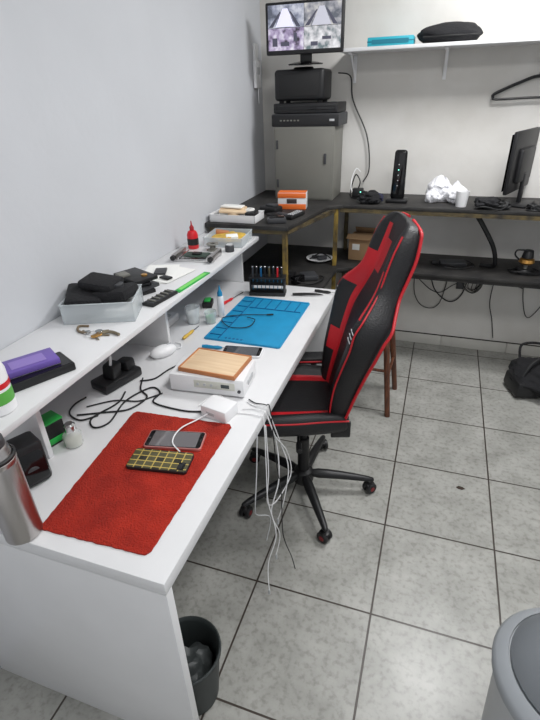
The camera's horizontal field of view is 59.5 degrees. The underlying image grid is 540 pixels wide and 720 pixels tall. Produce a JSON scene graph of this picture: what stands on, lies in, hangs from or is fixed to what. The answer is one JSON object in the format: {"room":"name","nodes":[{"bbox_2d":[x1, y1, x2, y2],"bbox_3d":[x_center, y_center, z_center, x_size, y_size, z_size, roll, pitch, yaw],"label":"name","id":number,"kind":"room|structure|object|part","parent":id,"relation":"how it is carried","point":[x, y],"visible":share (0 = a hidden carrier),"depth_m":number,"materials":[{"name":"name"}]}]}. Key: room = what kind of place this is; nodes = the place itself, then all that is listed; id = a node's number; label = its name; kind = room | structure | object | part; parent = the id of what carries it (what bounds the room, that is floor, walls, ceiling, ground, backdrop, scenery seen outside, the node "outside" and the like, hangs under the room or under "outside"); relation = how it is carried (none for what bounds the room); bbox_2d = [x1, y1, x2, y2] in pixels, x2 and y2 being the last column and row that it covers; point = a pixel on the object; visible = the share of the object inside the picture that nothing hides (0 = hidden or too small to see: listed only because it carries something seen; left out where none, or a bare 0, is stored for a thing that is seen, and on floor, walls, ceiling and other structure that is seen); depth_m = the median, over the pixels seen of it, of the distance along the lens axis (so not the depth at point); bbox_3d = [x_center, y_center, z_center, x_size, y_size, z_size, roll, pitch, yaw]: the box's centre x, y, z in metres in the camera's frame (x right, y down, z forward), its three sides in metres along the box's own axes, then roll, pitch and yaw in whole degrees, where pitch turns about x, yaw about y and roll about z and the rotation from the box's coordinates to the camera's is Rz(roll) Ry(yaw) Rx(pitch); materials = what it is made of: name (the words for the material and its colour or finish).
{"room":"service shop","nodes":[
{"label":"service shop","id":0,"kind":"room"},
{"bbox_2d":[0,0,266,668],"bbox_3d":[-0.896,-0.338,1.265,0.100,2.800,5.220,8,31,17],"label":"wall","id":1,"kind":"structure","parent":0,"point":[125,124],"depth_m":1.80,"materials":[{"name":"white paint"}]},
{"bbox_2d":[253,43,260,101],"bbox_3d":[-0.080,-1.814,2.996,0.033,0.325,0.090,8,31,17],"label":"intercom","id":2,"kind":"object","parent":1,"relation":"attached to","point":[256,64],"visible":1,"depth_m":2.96,"materials":[{"name":"white plastic"}]},
{"bbox_2d":[0,340,539,719],"bbox_3d":[0.762,1.153,1.475,3.515,0.100,5.220,8,31,17],"label":"floor","id":3,"kind":"structure","parent":0,"point":[399,615],"depth_m":1.94,"materials":[{"name":"tile"}]},
{"bbox_2d":[0,279,335,719],"bbox_3d":[-0.285,0.327,2.065,0.759,0.820,1.825,8,31,17],"label":"desk","id":4,"kind":"object","parent":3,"relation":"on","point":[97,626],"depth_m":1.34,"materials":[{"name":"laminate"}]},
{"bbox_2d":[0,433,42,545],"bbox_3d":[-0.607,0.297,1.089,0.089,0.290,0.089,8,31,17],"label":"thermos","id":5,"kind":"object","parent":4,"relation":"on","point":[21,522],"visible":1,"depth_m":1.08,"materials":[{"name":"silver metal"}]},
{"bbox_2d":[7,431,51,487],"bbox_3d":[-0.664,0.277,1.289,0.097,0.133,0.090,24,38,38],"label":"speaker","id":6,"kind":"object","parent":4,"relation":"on","point":[31,455],"visible":0.77,"depth_m":1.26},
{"bbox_2d":[41,410,66,446],"bbox_3d":[-0.682,0.219,1.441,0.062,0.085,0.091,18,35,32],"label":"box","id":7,"kind":"object","parent":4,"relation":"on","point":[53,422],"visible":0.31,"depth_m":1.43,"materials":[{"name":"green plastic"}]},
{"bbox_2d":[63,421,82,448],"bbox_3d":[-0.602,0.224,1.432,0.056,0.080,0.056,8,31,17],"label":"bottle","id":8,"kind":"object","parent":4,"relation":"on","point":[73,440],"visible":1,"depth_m":1.43,"materials":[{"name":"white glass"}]},
{"bbox_2d":[91,355,141,393],"bbox_3d":[-0.582,0.014,1.734,0.118,0.145,0.170,17,34,30],"label":"power strip","id":9,"kind":"object","parent":4,"relation":"on","point":[116,374],"visible":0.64,"depth_m":1.71,"materials":[{"name":"black plastic"}]},
{"bbox_2d":[0,233,258,458],"bbox_3d":[-0.493,-0.153,1.912,0.326,0.260,1.755,8,31,17],"label":"shelf","id":10,"kind":"object","parent":4,"relation":"on","point":[147,326],"visible":0.63,"depth_m":1.55,"materials":[{"name":"white laminate"}]},
{"bbox_2d":[0,361,17,416],"bbox_3d":[-0.669,0.041,1.121,0.082,0.187,0.082,8,31,17],"label":"bottle","id":11,"kind":"object","parent":10,"relation":"on","point":[8,402],"visible":1,"depth_m":1.13,"materials":[{"name":"white plastic"}]},
{"bbox_2d":[10,352,75,392],"bbox_3d":[-0.640,0.030,1.304,0.170,0.025,0.100,-27,38,-37],"label":"tablet","id":12,"kind":"object","parent":10,"relation":"on","point":[23,382],"visible":0.65,"depth_m":1.27,"materials":[{"name":"black plastic"}]},
{"bbox_2d":[2,347,60,379],"bbox_3d":[-0.668,0.007,1.294,0.155,0.026,0.085,-23,36,-33],"label":"box","id":13,"kind":"object","parent":12,"relation":"on","point":[41,359],"visible":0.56,"depth_m":1.29,"materials":[{"name":"purple plastic"}]},
{"bbox_2d":[76,325,119,339],"bbox_3d":[-0.568,-0.092,1.532,0.173,0.011,0.069,17,35,30],"label":"keys","id":14,"kind":"object","parent":10,"relation":"on","point":[99,332],"visible":1,"depth_m":1.52,"materials":[{"name":"silver metal"}]},
{"bbox_2d":[64,272,138,317],"bbox_3d":[-0.588,-0.222,1.642,0.254,0.130,0.176,-3,29,-2],"label":"storage box","id":15,"kind":"object","parent":10,"relation":"on","point":[94,290],"visible":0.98,"depth_m":1.60,"materials":[{"name":"white plastic"}]},
{"bbox_2d":[113,267,158,296],"bbox_3d":[-0.531,-0.309,1.851,0.140,0.072,0.176,-24,36,-34],"label":"phone","id":16,"kind":"object","parent":10,"relation":"on","point":[143,279],"visible":0.72,"depth_m":1.81,"materials":[{"name":"black plastic"}]},
{"bbox_2d":[142,289,177,306],"bbox_3d":[-0.411,-0.235,1.768,0.050,0.019,0.150,13,32,24],"label":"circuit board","id":17,"kind":"object","parent":10,"relation":"on","point":[163,296],"visible":1,"depth_m":1.75,"materials":[{"name":"black plastic"}]},
{"bbox_2d":[145,264,195,283],"bbox_3d":[-0.459,-0.376,2.023,0.232,0.016,0.243,8,31,17],"label":"paper sheets","id":18,"kind":"object","parent":10,"relation":"on","point":[166,274],"visible":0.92,"depth_m":2.03,"materials":[{"name":"white paper"}]},
{"bbox_2d":[175,272,209,292],"bbox_3d":[-0.315,-0.320,1.926,0.028,0.006,0.240,10,32,21],"label":"ruler","id":19,"kind":"object","parent":10,"relation":"on","point":[202,275],"visible":0.84,"depth_m":1.92,"materials":[{"name":"green plastic"}]},
{"bbox_2d":[187,221,198,248],"bbox_3d":[-0.383,-0.619,2.329,0.055,0.135,0.055,8,31,17],"label":"dropper bottle","id":20,"kind":"object","parent":10,"relation":"on","point":[192,235],"visible":1,"depth_m":2.32,"materials":[{"name":"red plastic"}]},
{"bbox_2d":[170,247,221,262],"bbox_3d":[-0.341,-0.488,2.199,0.204,0.032,0.150,5,30,12],"label":"holder","id":21,"kind":"object","parent":10,"relation":"on","point":[178,254],"visible":1,"depth_m":2.18,"materials":[{"name":"silver metal"}]},
{"bbox_2d":[206,242,218,251],"bbox_3d":[-0.281,-0.555,2.314,0.060,0.033,0.060,8,31,17],"label":"spool","id":22,"kind":"object","parent":10,"relation":"on","point":[212,245],"visible":0.94,"depth_m":2.30,"materials":[{"name":"grey metal"}]},
{"bbox_2d":[211,229,245,242],"bbox_3d":[-0.214,-0.633,2.425,0.206,0.056,0.196,5,30,13],"label":"box","id":23,"kind":"object","parent":10,"relation":"on","point":[221,236],"visible":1,"depth_m":2.39,"materials":[{"name":"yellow plastic"}]},
{"bbox_2d":[225,243,233,252],"bbox_3d":[-0.196,-0.544,2.287,0.044,0.036,0.044,8,31,17],"label":"jar","id":24,"kind":"object","parent":10,"relation":"on","point":[229,247],"visible":1,"depth_m":2.27,"materials":[{"name":"grey plastic"}]},
{"bbox_2d":[69,365,200,428],"bbox_3d":[-0.382,0.130,1.658,0.580,0.007,0.344,-21,35,-30],"label":"power cords","id":25,"kind":"object","parent":4,"relation":"on","point":[142,380],"visible":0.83,"depth_m":1.62,"materials":[{"name":"black plastic"}]},
{"bbox_2d":[42,411,230,554],"bbox_3d":[-0.365,0.309,1.343,0.350,0.004,0.525,8,31,17],"label":"mat","id":26,"kind":"object","parent":4,"relation":"on","point":[113,505],"visible":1,"depth_m":1.26,"materials":[{"name":"red fabric"}]},
{"bbox_2d":[126,448,193,474],"bbox_3d":[-0.315,0.290,1.357,0.180,0.012,0.083,3,30,9],"label":"phone case","id":27,"kind":"object","parent":26,"relation":"on","point":[152,460],"visible":1,"depth_m":1.35,"materials":[{"name":"black plastic"}]},
{"bbox_2d":[143,430,205,450],"bbox_3d":[-0.288,0.244,1.438,0.178,0.010,0.082,2,30,7],"label":"smartphone","id":28,"kind":"object","parent":26,"relation":"on","point":[156,439],"visible":1,"depth_m":1.43,"materials":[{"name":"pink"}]},
{"bbox_2d":[150,342,181,358],"bbox_3d":[-0.422,-0.052,1.946,0.069,0.045,0.164,17,34,29],"label":"computer mouse","id":29,"kind":"object","parent":4,"relation":"on","point":[164,350],"visible":1,"depth_m":1.91,"materials":[{"name":"white plastic"}]},
{"bbox_3d":[-0.497,-0.156,2.140,0.060,0.040,0.240,8,31,17],"label":"power strip","id":30,"kind":"part","parent":4,"relation":"part of","materials":[{"name":"white plastic"}]},
{"bbox_2d":[182,326,198,339],"bbox_3d":[-0.350,-0.125,2.101,0.016,0.016,0.140,10,32,21],"label":"screwdriver","id":31,"kind":"object","parent":4,"relation":"on","point":[185,336],"visible":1,"depth_m":2.07,"materials":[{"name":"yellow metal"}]},
{"bbox_2d":[186,310,198,322],"bbox_3d":[-0.358,-0.210,2.189,0.071,0.080,0.071,8,31,17],"label":"plastic cup","id":32,"kind":"object","parent":4,"relation":"on","point":[192,315],"visible":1,"depth_m":2.18,"materials":[{"name":"white"}]},
{"bbox_2d":[172,395,237,451],"bbox_3d":[-0.227,0.193,1.501,0.142,0.045,0.286,15,33,27],"label":"charger","id":33,"kind":"object","parent":4,"relation":"on","point":[221,409],"visible":1,"depth_m":1.53,"materials":[{"name":"white plastic"}]},
{"bbox_2d":[202,297,213,307],"bbox_3d":[-0.312,-0.289,2.369,0.050,0.037,0.070,-1,29,2],"label":"case","id":34,"kind":"object","parent":4,"relation":"on","point":[208,302],"visible":1,"depth_m":2.34,"materials":[{"name":"black plastic"}]},
{"bbox_2d":[206,314,214,322],"bbox_3d":[-0.275,-0.201,2.187,0.056,0.060,0.056,8,31,17],"label":"plastic cup","id":35,"kind":"object","parent":4,"relation":"on","point":[210,318],"visible":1,"depth_m":2.18,"materials":[{"name":"white"}]},
{"bbox_2d":[169,354,255,396],"bbox_3d":[-0.204,0.056,1.712,0.278,0.074,0.160,5,30,13],"label":"electronic device","id":36,"kind":"object","parent":4,"relation":"on","point":[179,380],"visible":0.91,"depth_m":1.65,"materials":[{"name":"white plastic"}]},
{"bbox_2d":[178,348,251,380],"bbox_3d":[-0.196,0.011,1.698,0.220,0.016,0.158,9,31,19],"label":"wooden board","id":37,"kind":"object","parent":36,"relation":"on","point":[203,361],"visible":1,"depth_m":1.68,"materials":[{"name":"brown wood"}]},
{"bbox_2d":[202,344,225,348],"bbox_3d":[-0.218,-0.053,1.965,0.140,0.016,0.016,5,30,12],"label":"screwdriver","id":38,"kind":"object","parent":4,"relation":"on","point":[205,345],"visible":1,"depth_m":1.97,"materials":[{"name":"blue plastic"}]},
{"bbox_2d":[217,286,224,316],"bbox_3d":[-0.234,-0.277,2.224,0.032,0.155,0.032,8,31,17],"label":"glue bottle","id":39,"kind":"object","parent":4,"relation":"on","point":[220,300],"visible":0.99,"depth_m":2.22,"materials":[{"name":"white plastic"}]},
{"bbox_2d":[224,292,242,304],"bbox_3d":[-0.189,-0.321,2.440,0.017,0.016,0.190,15,34,28],"label":"screwdriver","id":40,"kind":"object","parent":4,"relation":"on","point":[230,299],"depth_m":2.41,"materials":[{"name":"red plastic"}]},
{"bbox_2d":[222,345,262,357],"bbox_3d":[-0.114,-0.035,1.932,0.165,0.010,0.080,4,30,10],"label":"smartphone","id":41,"kind":"object","parent":4,"relation":"on","point":[255,352],"visible":0.81,"depth_m":1.93,"materials":[{"name":"white plastic"}]},
{"bbox_2d":[204,296,309,348],"bbox_3d":[-0.045,-0.190,2.206,0.350,0.008,0.500,8,31,17],"label":"mat","id":42,"kind":"object","parent":4,"relation":"on","point":[270,331],"visible":1,"depth_m":2.17,"materials":[{"name":"blue rubber"}]},
{"bbox_2d":[221,314,272,327],"bbox_3d":[-0.101,-0.184,2.182,0.247,0.011,0.146,-5,29,-5],"label":"lead","id":43,"kind":"object","parent":42,"relation":"on","point":[241,314],"visible":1,"depth_m":2.22,"materials":[{"name":"black plastic"}]},
{"bbox_2d":[238,399,295,594],"bbox_3d":[0.007,0.514,1.698,0.197,0.743,0.273,-6,30,-7],"label":"cables","id":44,"kind":"object","parent":4,"relation":"hanging from","point":[270,414],"visible":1,"depth_m":1.67,"materials":[{"name":"white plastic"}]},
{"bbox_2d":[248,266,286,296],"bbox_3d":[-0.013,-0.416,2.459,0.190,0.154,0.070,3,30,8],"label":"screwdriver set","id":45,"kind":"object","parent":4,"relation":"on","point":[257,291],"visible":1,"depth_m":2.45,"materials":[{"name":"black plastic"}]},
{"bbox_2d":[292,293,322,294],"bbox_3d":[0.198,-0.342,2.454,0.161,0.012,0.022,2,30,7],"label":"tweezers","id":46,"kind":"object","parent":4,"relation":"on","point":[293,293],"visible":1,"depth_m":2.45,"materials":[{"name":"black metal"}]},
{"bbox_2d":[315,289,332,292],"bbox_3d":[0.304,-0.355,2.470,0.150,0.016,0.016,11,32,22],"label":"screwdriver","id":47,"kind":"object","parent":4,"relation":"on","point":[316,290],"visible":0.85,"depth_m":2.48,"materials":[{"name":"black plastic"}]},
{"bbox_2d":[178,616,220,715],"bbox_3d":[-0.251,0.982,1.493,0.212,0.240,0.212,8,31,17],"label":"waste bin","id":48,"kind":"object","parent":3,"relation":"on","point":[201,638],"visible":0.5,"depth_m":1.49,"materials":[{"name":"grey plastic"}]},
{"bbox_2d":[239,211,423,543],"bbox_3d":[0.193,0.068,2.001,0.700,1.305,0.670,-1,29,1],"label":"gaming chair","id":49,"kind":"object","parent":3,"relation":"on","point":[316,399],"visible":0.86,"depth_m":1.88,"materials":[{"name":"black leather"}]},
{"bbox_3d":[0.101,0.165,2.067,0.454,0.103,0.470,-1,29,1],"label":"seat","id":50,"kind":"part","parent":49,"relation":"part of","materials":[{"name":"black leather"}]},
{"bbox_3d":[0.171,0.045,2.277,0.250,0.132,0.125,-1,29,1],"label":"armrest","id":51,"kind":"part","parent":49,"relation":"part of","materials":[{"name":"black plastic"}]},
{"bbox_3d":[0.382,-0.152,1.885,0.311,0.820,0.547,-1,29,1],"label":"backrest","id":52,"kind":"part","parent":49,"relation":"part of","materials":[{"name":"black leather"}]},
{"bbox_2d":[205,190,539,289],"bbox_3d":[1.382,-0.324,2.808,3.301,1.129,1.031,8,31,17],"label":"desk","id":53,"kind":"object","parent":3,"relation":"on","point":[290,257],"depth_m":2.92,"materials":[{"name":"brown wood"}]},
{"bbox_2d":[208,204,263,223],"bbox_3d":[-0.186,-0.822,2.634,0.276,0.078,0.156,8,31,17],"label":"tray","id":54,"kind":"object","parent":53,"relation":"on","point":[227,213],"visible":1,"depth_m":2.60,"materials":[{"name":"white plastic"}]},
{"bbox_2d":[258,203,281,214],"bbox_3d":[-0.016,-0.892,2.776,0.153,0.052,0.105,20,36,34],"label":"radio","id":55,"kind":"object","parent":53,"relation":"on","point":[270,207],"visible":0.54,"depth_m":2.75,"materials":[{"name":"black plastic"}]},
{"bbox_2d":[267,215,285,223],"bbox_3d":[0.035,-0.762,2.558,0.100,0.035,0.060,-3,29,-3],"label":"card reader","id":56,"kind":"object","parent":53,"relation":"on","point":[274,219],"visible":1,"depth_m":2.53,"materials":[{"name":"grey plastic"}]},
{"bbox_2d":[267,212,288,215],"bbox_3d":[0.054,-0.824,2.682,0.119,0.020,0.123,-12,31,-18],"label":"remote","id":57,"kind":"object","parent":53,"relation":"on","point":[270,213],"visible":0.47,"depth_m":2.68,"materials":[{"name":"black plastic"}]},
{"bbox_2d":[278,190,307,208],"bbox_3d":[0.138,-0.970,2.859,0.170,0.097,0.083,4,30,10],"label":"box","id":58,"kind":"object","parent":53,"relation":"on","point":[288,199],"visible":0.86,"depth_m":2.82,"materials":[{"name":"orange cardboard"}]},
{"bbox_2d":[285,210,304,219],"bbox_3d":[0.141,-0.821,2.665,0.050,0.026,0.160,15,33,27],"label":"remote control","id":59,"kind":"object","parent":53,"relation":"on","point":[297,213],"visible":1,"depth_m":2.63,"materials":[{"name":"black plastic"}]},
{"bbox_2d":[274,270,323,284],"bbox_3d":[0.176,-0.511,2.882,0.309,0.050,0.185,1,29,4],"label":"pile of spare parts","id":60,"kind":"object","parent":53,"relation":"on","point":[300,278],"visible":0.84,"depth_m":2.87,"materials":[{"name":"black plastic"}]},
{"bbox_2d":[274,125,342,200],"bbox_3d":[0.253,-1.301,3.099,0.385,0.430,0.282,8,31,17],"label":"cabinet","id":61,"kind":"object","parent":53,"relation":"on","point":[309,159],"visible":0.92,"depth_m":2.98,"materials":[{"name":"grey metal"}]},
{"bbox_2d":[272,101,347,126],"bbox_3d":[0.254,-1.548,2.970,0.420,0.128,0.289,8,31,17],"label":"recorder","id":62,"kind":"object","parent":61,"relation":"on","point":[334,113],"visible":1,"depth_m":2.86,"materials":[{"name":"grey plastic"}]},
{"bbox_2d":[275,66,331,103],"bbox_3d":[0.205,-1.692,2.902,0.310,0.192,0.226,8,31,17],"label":"instrument case","id":63,"kind":"object","parent":62,"relation":"on","point":[305,83],"visible":0.94,"depth_m":2.81,"materials":[{"name":"black plastic"}]},
{"bbox_2d":[265,0,345,65],"bbox_3d":[0.205,-1.869,2.706,0.450,0.303,0.147,6,30,15],"label":"monitor","id":64,"kind":"object","parent":63,"relation":"on","point":[305,28],"visible":1,"depth_m":2.65,"materials":[{"name":"black plastic"}]},
{"bbox_2d":[306,253,331,262],"bbox_3d":[0.338,-0.702,3.218,0.179,0.044,0.179,-2,29,0],"label":"dish","id":65,"kind":"object","parent":53,"relation":"on","point":[320,257],"visible":0.95,"depth_m":3.21,"materials":[{"name":"white ceramic"}]},
{"bbox_2d":[350,168,363,198],"bbox_3d":[0.568,-1.146,3.067,0.095,0.174,0.129,8,31,17],"label":"power adapter","id":66,"kind":"object","parent":53,"relation":"on","point":[355,191],"visible":0.96,"depth_m":3.07,"materials":[{"name":"black plastic"}]},
{"bbox_2d":[346,227,375,260],"bbox_3d":[0.633,-0.785,3.197,0.190,0.192,0.199,11,32,22],"label":"cardboard box","id":67,"kind":"object","parent":53,"relation":"on","point":[359,241],"visible":0.71,"depth_m":3.17,"materials":[{"name":"brown cardboard"}]},
{"bbox_2d":[357,190,382,203],"bbox_3d":[0.620,-1.016,2.928,0.167,0.078,0.131,8,31,17],"label":"crumpled cloth","id":68,"kind":"object","parent":53,"relation":"on","point":[371,196],"visible":1,"depth_m":2.90,"materials":[{"name":"black fabric"}]},
{"bbox_2d":[385,150,407,203],"bbox_3d":[0.786,-1.117,2.875,0.130,0.300,0.090,8,31,17],"label":"router","id":69,"kind":"object","parent":53,"relation":"on","point":[400,161],"visible":1,"depth_m":2.87,"materials":[{"name":"black plastic"}]},
{"bbox_2d":[425,175,466,203],"bbox_3d":[1.083,-1.046,2.882,0.251,0.150,0.155,8,31,17],"label":"plastic bags","id":70,"kind":"object","parent":53,"relation":"on","point":[440,189],"visible":0.93,"depth_m":2.86,"materials":[{"name":"white plastic"}]},
{"bbox_2d":[431,259,473,268],"bbox_3d":[1.177,-0.624,3.040,0.259,0.032,0.162,2,30,7],"label":"charger","id":71,"kind":"object","parent":53,"relation":"on","point":[459,263],"visible":1,"depth_m":3.04,"materials":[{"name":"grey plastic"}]},
{"bbox_2d":[455,190,469,206],"bbox_3d":[1.125,-0.945,2.768,0.076,0.085,0.076,8,31,17],"label":"cup","id":72,"kind":"object","parent":53,"relation":"on","point":[462,196],"visible":1,"depth_m":2.75,"materials":[{"name":"white plastic"}]},
{"bbox_2d":[476,218,496,267],"bbox_3d":[1.310,-0.714,2.859,0.196,0.355,0.107,-20,34,-29],"label":"hose","id":73,"kind":"object","parent":53,"relation":"on","point":[480,220],"visible":0.94,"depth_m":2.86,"materials":[{"name":"black plastic"}]},
{"bbox_2d":[474,196,510,209],"bbox_3d":[1.274,-0.899,2.698,0.201,0.065,0.124,8,31,17],"label":"pouch","id":74,"kind":"object","parent":53,"relation":"on","point":[489,203],"visible":1,"depth_m":2.67,"materials":[{"name":"black fabric"}]},
{"bbox_2d":[501,127,539,207],"bbox_3d":[1.449,-1.095,2.693,0.150,0.399,0.410,22,37,35],"label":"computer monitor","id":75,"kind":"object","parent":53,"relation":"on","point":[523,145],"visible":0.96,"depth_m":2.62,"materials":[{"name":"black plastic"}]},
{"bbox_2d":[507,249,539,274],"bbox_3d":[1.549,-0.596,2.852,0.183,0.147,0.106,8,31,17],"label":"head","id":76,"kind":"object","parent":53,"relation":"on","point":[527,258],"visible":1,"depth_m":2.84},
{"bbox_3d":[1.484,-0.849,2.622,0.116,0.038,0.066,8,31,17],"label":"cable coil","id":77,"kind":"part","parent":53,"relation":"part of","materials":[{"name":"black plastic"}]},
{"bbox_2d":[372,331,396,416],"bbox_3d":[0.598,-0.099,2.817,0.359,0.780,0.361,8,31,17],"label":"wooden stool","id":78,"kind":"object","parent":3,"relation":"on","point":[390,349],"visible":0.12,"depth_m":2.78,"materials":[{"name":"brown wood"}]},
{"bbox_2d":[481,608,539,719],"bbox_3d":[0.696,0.918,1.161,0.360,0.622,0.360,8,31,17],"label":"waste bin","id":79,"kind":"object","parent":3,"relation":"on","point":[513,693],"visible":1,"depth_m":1.06,"materials":[{"name":"grey plastic"}]},
{"bbox_2d":[504,342,539,397],"bbox_3d":[1.686,0.072,2.966,0.362,0.265,0.393,8,31,17],"label":"duffel bag","id":80,"kind":"object","parent":3,"relation":"on","point":[522,377],"visible":1,"depth_m":2.92,"materials":[{"name":"black fabric"}]},
{"bbox_2d":[260,0,539,351],"bbox_3d":[1.543,-1.320,2.864,3.315,2.800,0.100,8,31,17],"label":"wall","id":81,"kind":"structure","parent":0,"point":[452,127],"depth_m":2.97,"materials":[{"name":"white paint"}]},
{"bbox_2d":[340,36,539,82],"bbox_3d":[1.734,-1.570,2.421,2.740,0.169,0.263,8,31,17],"label":"wall shelf","id":82,"kind":"object","parent":81,"relation":"attached to","point":[352,52],"visible":1,"depth_m":2.58,"materials":[{"name":"white laminate"}]},
{"bbox_2d":[338,72,369,181],"bbox_3d":[0.540,-1.485,3.041,0.236,0.636,0.078,-1,29,1],"label":"cable","id":83,"kind":"object","parent":82,"relation":"hanging from","point":[338,72],"visible":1,"depth_m":3.03,"materials":[{"name":"black plastic"}]},
{"bbox_2d":[367,35,415,46],"bbox_3d":[0.686,-1.798,2.668,0.252,0.044,0.144,8,31,17],"label":"box","id":84,"kind":"object","parent":82,"relation":"on","point":[403,39],"visible":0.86,"depth_m":2.61,"materials":[{"name":"teal plastic"}]},
{"bbox_2d":[417,21,482,42],"bbox_3d":[0.980,-1.786,2.576,0.344,0.096,0.214,8,31,17],"label":"bag","id":85,"kind":"object","parent":82,"relation":"on","point":[456,30],"visible":0.82,"depth_m":2.51,"materials":[{"name":"black fabric"}]},
{"bbox_2d":[395,330,539,356],"bbox_3d":[1.565,-0.112,3.484,3.315,0.084,0.012,8,31,17],"label":"baseboard","id":86,"kind":"structure","parent":81,"relation":"attached to","point":[410,336],"depth_m":3.51,"materials":[{"name":"tile"}]},
{"bbox_2d":[414,279,539,337],"bbox_3d":[1.455,-0.415,3.340,0.925,0.523,0.028,9,31,18],"label":"wires","id":87,"kind":"object","parent":81,"relation":"attached to","point":[458,285],"visible":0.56,"depth_m":3.33,"materials":[{"name":"black plastic"}]},
{"bbox_2d":[491,74,539,100],"bbox_3d":[1.508,-1.577,2.642,0.471,0.210,0.036,8,31,17],"label":"hanger","id":88,"kind":"object","parent":81,"relation":"attached to","point":[537,75],"visible":1,"depth_m":2.69,"materials":[{"name":"black plastic"}]}
]}

